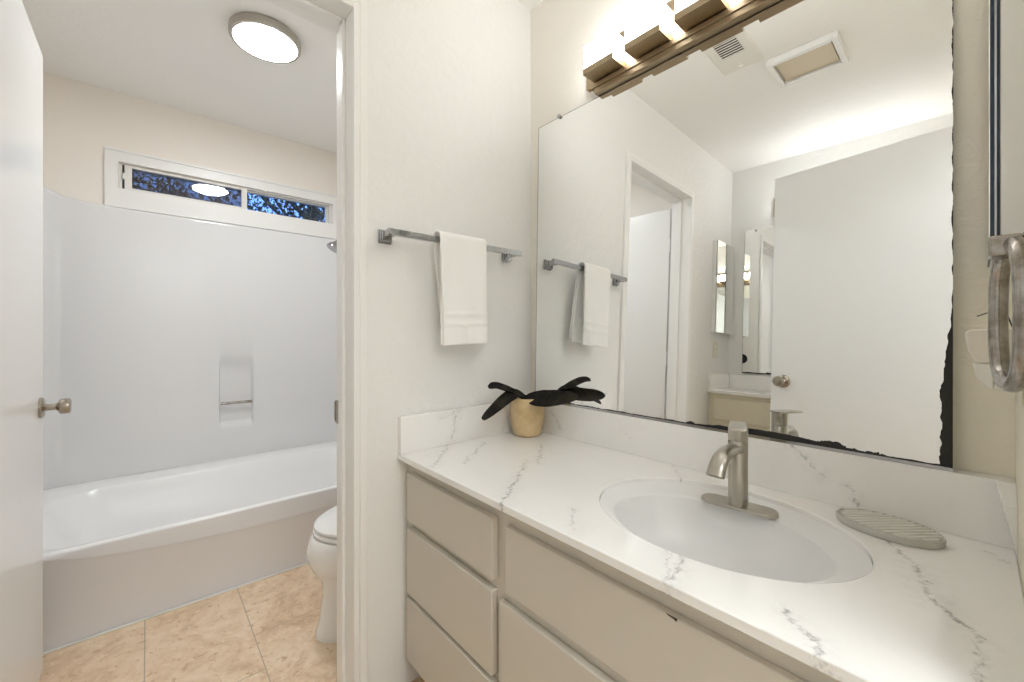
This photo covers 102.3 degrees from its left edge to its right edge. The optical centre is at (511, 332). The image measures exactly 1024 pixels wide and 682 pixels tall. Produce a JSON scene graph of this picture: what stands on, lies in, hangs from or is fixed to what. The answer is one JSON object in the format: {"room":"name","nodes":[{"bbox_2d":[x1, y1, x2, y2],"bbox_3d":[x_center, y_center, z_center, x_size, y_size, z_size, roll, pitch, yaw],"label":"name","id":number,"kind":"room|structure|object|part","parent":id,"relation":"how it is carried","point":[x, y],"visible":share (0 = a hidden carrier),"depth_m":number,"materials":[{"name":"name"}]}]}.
{"room":"bathroom","nodes":[
{"label":"bathroom","id":0,"kind":"room"},
{"bbox_2d":[43,72,336,239],"bbox_3d":[-1.847,-0.099,2.647,1.625,2.459,0.120,0,0,-41],"label":"wall","id":1,"kind":"structure","parent":0,"point":[79,118],"depth_m":2.34,"materials":[{"name":"white paint"}]},
{"bbox_2d":[43,185,336,489],"bbox_3d":[-1.495,0.012,2.249,1.617,1.545,0.934,0,0,-41],"label":"tub surround","id":2,"kind":"object","parent":1,"relation":"attached to","point":[171,341],"visible":0.66,"depth_m":2.40,"materials":[{"name":"white plastic"}]},
{"bbox_2d":[327,240,336,252],"bbox_3d":[-1.010,-0.573,2.631,0.324,0.156,0.084,0,0,-41],"label":"shower head","id":3,"kind":"object","parent":2,"relation":"attached to","point":[332,246],"visible":0.2,"depth_m":2.53},
{"bbox_2d":[104,145,336,239],"bbox_3d":[-1.777,-0.851,2.681,1.235,0.320,0.124,0,0,-41],"label":"window","id":4,"kind":"structure","parent":1,"relation":"in","point":[126,186],"depth_m":2.52,"materials":[{"name":"white paint"}]},
{"bbox_3d":[-1.950,-0.871,2.503,0.581,0.135,0.028,0,0,-41],"label":"sash","id":5,"kind":"part","parent":4,"relation":"part of","materials":[{"name":"white plastic"}]},
{"bbox_3d":[-1.785,-0.871,2.697,1.135,0.147,0.088,0,0,-41],"label":"frame","id":6,"kind":"part","parent":4,"relation":"part of","materials":[{"name":"white plastic"}]},
{"bbox_3d":[-1.575,-0.871,2.888,0.541,0.135,0.030,0,0,-41],"label":"sash","id":7,"kind":"part","parent":4,"relation":"part of","materials":[{"name":"white plastic"}]},
{"bbox_2d":[39,564,424,681],"bbox_3d":[-0.433,1.191,0.701,2.325,0.120,4.911,0,0,-41],"label":"floor","id":8,"kind":"structure","parent":0,"point":[263,630],"depth_m":1.49,"materials":[{"name":"tile"}]},
{"bbox_2d":[43,440,336,654],"bbox_3d":[-1.484,0.958,2.236,1.617,0.345,0.968,0,0,-41],"label":"bathtub","id":9,"kind":"object","parent":8,"relation":"on","point":[123,551],"visible":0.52,"depth_m":1.88,"materials":[{"name":"white ceramic"}]},
{"bbox_2d":[43,440,336,557],"bbox_3d":[-1.486,0.958,2.239,1.617,0.345,0.960,0,0,-41],"label":"basin","id":10,"kind":"object","parent":9,"relation":"in","point":[267,504],"depth_m":2.06,"materials":[{"name":"white ceramic"}]},
{"bbox_2d":[307,506,336,642],"bbox_3d":[-0.472,0.763,1.752,0.734,0.735,0.470,0,0,-41],"label":"toilet","id":11,"kind":"object","parent":8,"relation":"on","point":[322,545],"visible":0.23,"depth_m":1.51,"materials":[{"name":"white ceramic"}]},
{"bbox_3d":[-0.539,0.749,1.693,0.510,0.014,0.374,0,0,-41],"label":"seat","id":12,"kind":"part","parent":11,"relation":"part of","materials":[{"name":"white ceramic"}]},
{"bbox_3d":[-0.534,0.725,1.697,0.517,0.025,0.370,0,0,-41],"label":"lid","id":13,"kind":"part","parent":11,"relation":"part of","materials":[{"name":"white ceramic"}]},
{"bbox_2d":[407,465,839,681],"bbox_3d":[0.280,0.765,1.033,0.568,0.731,1.256,0,0,-41],"label":"vanity cabinet","id":14,"kind":"object","parent":8,"relation":"on","point":[493,596],"visible":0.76,"depth_m":0.87,"materials":[{"name":"beige paint"}]},
{"bbox_3d":[-0.182,0.926,1.142,0.020,0.196,0.427,0,0,-41],"label":"drawer","id":15,"kind":"part","parent":14,"relation":"part of","materials":[{"name":"beige paint"}]},
{"bbox_3d":[-0.182,0.712,1.142,0.020,0.203,0.427,0,0,-41],"label":"drawer","id":16,"kind":"part","parent":14,"relation":"part of","materials":[{"name":"beige paint"}]},
{"bbox_3d":[-0.182,0.512,1.141,0.020,0.147,0.429,0,0,-41],"label":"drawer","id":17,"kind":"part","parent":14,"relation":"part of","materials":[{"name":"beige paint"}]},
{"bbox_3d":[0.098,0.823,0.827,0.018,0.401,0.368,0,0,-41],"label":"cabinet door","id":18,"kind":"part","parent":14,"relation":"part of","materials":[{"name":"beige paint"}]},
{"bbox_2d":[398,403,1023,681],"bbox_3d":[0.276,0.396,1.028,0.588,0.264,1.263,0,0,-41],"label":"countertop","id":19,"kind":"structure","parent":14,"relation":"on","point":[848,604],"depth_m":0.81,"materials":[{"name":"stone"}]},
{"bbox_2d":[482,382,577,436],"bbox_3d":[0.054,0.275,1.486,0.322,0.211,0.258,0,0,-3],"label":"potted orchid","id":20,"kind":"object","parent":19,"relation":"on","point":[527,412],"visible":1,"depth_m":1.48,"materials":[{"name":"plant"}]},
{"bbox_3d":[0.058,0.310,1.549,0.134,0.141,0.134,0,0,-41],"label":"pot","id":21,"kind":"part","parent":20,"relation":"part of","materials":[{"name":"ceramic"}]},
{"bbox_2d":[600,481,872,582],"bbox_3d":[0.421,0.459,0.859,0.418,0.136,0.520,0,0,-41],"label":"sink","id":22,"kind":"object","parent":19,"relation":"in","point":[807,543],"depth_m":0.90,"materials":[{"name":"white ceramic"}]},
{"bbox_2d":[701,421,778,518],"bbox_3d":[0.473,0.297,0.898,0.162,0.189,0.156,0,0,-41],"label":"faucet","id":23,"kind":"object","parent":19,"relation":"on","point":[734,455],"visible":1,"depth_m":0.91,"materials":[{"name":"silver metal"}]},
{"bbox_3d":[0.458,0.273,0.885,0.122,0.056,0.037,0,0,-41],"label":"spout","id":24,"kind":"part","parent":23,"relation":"part of","materials":[{"name":"silver metal"}]},
{"bbox_3d":[0.510,0.225,0.931,0.040,0.033,0.040,0,0,-41],"label":"handle","id":25,"kind":"part","parent":23,"relation":"part of","materials":[{"name":"silver metal"}]},
{"bbox_3d":[0.498,0.205,0.909,0.033,0.006,0.089,0,0,29],"label":"lever","id":26,"kind":"part","parent":23,"relation":"part of","materials":[{"name":"silver metal"}]},
{"bbox_3d":[0.510,0.388,0.931,0.156,0.007,0.054,0,0,44],"label":"deck plate","id":27,"kind":"part","parent":23,"relation":"part of","materials":[{"name":"silver metal"}]},
{"bbox_2d":[836,508,946,548],"bbox_3d":[0.724,0.373,0.796,0.113,0.015,0.159,0,0,-41],"label":"soap dish","id":28,"kind":"object","parent":19,"relation":"on","point":[883,526],"visible":1,"depth_m":0.78,"materials":[{"name":"grey"}]},
{"bbox_2d":[22,0,541,153],"bbox_3d":[-0.433,-1.378,0.701,2.325,0.100,4.911,0,0,-41],"label":"ceiling","id":29,"kind":"structure","parent":0,"point":[183,55],"depth_m":2.01,"materials":[{"name":"white paint"}]},
{"bbox_2d":[228,12,300,63],"bbox_3d":[-1.097,-1.306,1.840,0.278,0.042,0.278,0,0,-41],"label":"ceiling light","id":30,"kind":"object","parent":29,"relation":"attached to","point":[263,37],"visible":1,"depth_m":1.80,"materials":[{"name":"silver metal"}]},
{"bbox_2d":[233,23,296,61],"bbox_3d":[-1.097,-1.291,1.840,0.242,0.013,0.242,0,0,-41],"label":"diffuser","id":31,"kind":"object","parent":30,"relation":"attached to","point":[268,42],"depth_m":1.82,"materials":[{"name":"white glass"}]},
{"bbox_2d":[366,0,530,681],"bbox_3d":[-0.743,-0.099,1.052,2.085,2.459,0.120,0,0,-41],"label":"wall","id":32,"kind":"structure","parent":0,"point":[449,81],"depth_m":1.38,"materials":[{"name":"white paint"}]},
{"bbox_2d":[0,0,71,681],"bbox_3d":[-1.310,0.100,1.117,0.104,2.037,0.704,0,0,-41],"label":"door","id":33,"kind":"structure","parent":32,"relation":"in","point":[23,407],"depth_m":1.13,"materials":[{"name":"white paint"}]},
{"bbox_3d":[-1.490,0.241,1.348,0.069,0.066,0.066,0,0,-41],"label":"knob","id":34,"kind":"part","parent":33,"relation":"part of","materials":[{"name":"silver metal"}]},
{"bbox_2d":[265,0,366,681],"bbox_3d":[-0.771,0.070,1.034,0.769,2.121,0.157,0,0,-41],"label":"door frame","id":35,"kind":"structure","parent":32,"relation":"attached to","point":[347,19],"depth_m":1.22,"materials":[{"name":"white paint"}]},
{"bbox_3d":[-0.552,0.249,1.303,0.004,0.073,0.044,0,0,-41],"label":"strike plate","id":36,"kind":"part","parent":35,"relation":"part of","materials":[{"name":"silver metal"}]},
{"bbox_2d":[378,228,521,262],"bbox_3d":[-0.186,-0.296,1.420,0.543,0.042,0.066,0,0,-41],"label":"towel bar","id":37,"kind":"object","parent":32,"relation":"attached to","point":[384,236],"visible":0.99,"depth_m":1.29,"materials":[{"name":"silver metal"}]},
{"bbox_3d":[-0.379,-0.296,1.259,0.042,0.042,0.052,0,0,-41],"label":"post","id":38,"kind":"part","parent":37,"relation":"part of","materials":[{"name":"silver metal"}]},
{"bbox_2d":[433,231,487,345],"bbox_3d":[-0.160,-0.145,1.403,0.222,0.372,0.066,0,0,-40],"label":"hand towel","id":39,"kind":"object","parent":37,"relation":"hanging from","point":[460,260],"visible":1,"depth_m":1.37,"materials":[{"name":"white fabric"}]},
{"bbox_3d":[-0.009,-0.296,1.586,0.042,0.042,0.052,0,0,-41],"label":"post","id":40,"kind":"part","parent":37,"relation":"part of","materials":[{"name":"silver metal"}]},
{"bbox_2d":[531,0,1014,478],"bbox_3d":[-0.104,-0.099,1.993,0.120,2.459,3.411,0,0,-41],"label":"wall","id":41,"kind":"structure","parent":0,"point":[983,417],"depth_m":0.80,"materials":[{"name":"paint"}]},
{"bbox_2d":[583,0,782,96],"bbox_3d":[0.520,-0.904,1.127,0.091,0.162,0.838,0,0,-41],"label":"vanity light","id":42,"kind":"object","parent":41,"relation":"attached to","point":[659,32],"visible":1,"depth_m":1.21,"materials":[{"name":"brown metal"}]},
{"bbox_2d":[583,29,624,82],"bbox_3d":[0.302,-0.908,1.359,0.071,0.095,0.117,0,0,-41],"label":"shade","id":43,"kind":"object","parent":42,"relation":"on","point":[604,57],"depth_m":1.33,"materials":[{"name":"white glass"}]},
{"bbox_2d":[624,0,671,59],"bbox_3d":[0.407,-0.908,1.239,0.071,0.095,0.117,0,0,-41],"label":"shade","id":44,"kind":"object","parent":42,"relation":"on","point":[648,31],"depth_m":1.22,"materials":[{"name":"white glass"}]},
{"bbox_2d":[674,0,728,31],"bbox_3d":[0.513,-0.908,1.120,0.071,0.095,0.117,0,0,-41],"label":"shade","id":45,"kind":"object","parent":42,"relation":"on","point":[690,15],"depth_m":1.12,"materials":[{"name":"white glass"}]},
{"bbox_2d":[535,0,953,471],"bbox_3d":[0.470,-0.284,1.218,0.017,1.095,1.138,2,-2,-41],"label":"vanity mirror","id":46,"kind":"object","parent":41,"relation":"attached to","point":[754,226],"visible":0.94,"depth_m":1.02,"materials":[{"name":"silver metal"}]},
{"bbox_2d":[541,405,1014,549],"bbox_3d":[0.487,0.322,1.202,0.041,0.117,1.242,0,0,-41],"label":"backsplash","id":47,"kind":"structure","parent":41,"relation":"attached to","point":[960,502],"depth_m":0.92,"materials":[{"name":"stone"}]},
{"bbox_2d":[986,0,1023,266],"bbox_3d":[0.780,-0.431,0.654,0.294,0.620,0.034,0,0,-41],"label":"medicine cabinet","id":48,"kind":"object","parent":41,"relation":"attached to","point":[1004,18],"visible":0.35,"depth_m":0.56,"materials":[{"name":"white metal"}]},
{"bbox_2d":[986,0,989,266],"bbox_3d":[0.769,-0.431,0.667,0.293,0.619,0.001,0,0,-41],"label":"mirror","id":49,"kind":"object","parent":48,"relation":"attached to","point":[987,1],"depth_m":0.67,"materials":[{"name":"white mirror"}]},
{"bbox_2d":[987,0,993,266],"bbox_3d":[0.770,-0.431,0.665,0.294,0.620,0.004,0,0,-41],"label":"mirror glass","id":50,"kind":"object","parent":48,"relation":"attached to","point":[990,3],"depth_m":0.57,"materials":[{"name":"silver"}]},
{"bbox_3d":[0.772,-0.431,0.663,0.294,0.618,0.002,0,0,-41],"label":"mirror door","id":51,"kind":"part","parent":48,"relation":"part of","materials":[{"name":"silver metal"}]},
{"bbox_2d":[1015,401,1023,594],"bbox_3d":[0.167,-0.099,0.022,2.085,2.459,0.100,0,0,-41],"label":"wall","id":52,"kind":"structure","parent":0,"point":[1019,411],"depth_m":0.66,"materials":[{"name":"beige paint"}]},
{"bbox_2d":[965,313,1023,406],"bbox_3d":[0.746,0.036,0.640,0.072,0.144,0.058,0,0,-41],"label":"plug","id":53,"kind":"object","parent":52,"relation":"attached to","point":[976,339],"visible":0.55,"depth_m":0.63,"materials":[{"name":"beige plastic"}]},
{"bbox_2d":[973,362,993,388],"bbox_3d":[0.739,0.066,0.647,0.044,0.039,0.021,0,0,-41],"label":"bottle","id":54,"kind":"object","parent":53,"relation":"on","point":[982,370],"depth_m":0.63,"materials":[{"name":"white plastic"}]},
{"bbox_2d":[1015,391,1023,406],"bbox_3d":[0.763,0.049,0.620,0.072,0.118,0.005,0,0,-41],"label":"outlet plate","id":55,"kind":"object","parent":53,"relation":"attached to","point":[1019,396],"depth_m":0.60,"materials":[{"name":"beige plastic"}]},
{"bbox_2d":[987,232,1023,392],"bbox_3d":[0.614,-0.027,0.509,0.142,0.199,0.036,0,0,-41],"label":"towel ring","id":56,"kind":"object","parent":52,"relation":"attached to","point":[1005,252],"visible":1,"depth_m":0.51,"materials":[{"name":"silver metal"}]},
{"label":"outside","id":57,"kind":"structure","parent":0,"visible":0},
{"bbox_3d":[-5.876,1.281,8.429,18.000,0.100,13.880,0,0,-41],"label":"ground","id":58,"kind":"structure","parent":57,"visible":0},
{"bbox_2d":[247,194,261,210],"bbox_3d":[-5.286,-1.282,6.013,3.078,5.032,3.123,0,0,6],"label":"tree","id":59,"kind":"object","parent":58,"relation":"on","point":[249,194],"visible":0.02,"depth_m":6.81,"materials":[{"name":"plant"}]},
{"bbox_2d":[247,193,324,221],"bbox_3d":[-2.646,-1.165,5.429,2.800,4.799,3.019,0,0,27],"label":"tree","id":60,"kind":"object","parent":58,"relation":"on","point":[313,213],"visible":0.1,"depth_m":5.19,"materials":[{"name":"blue plant"}]}
]}

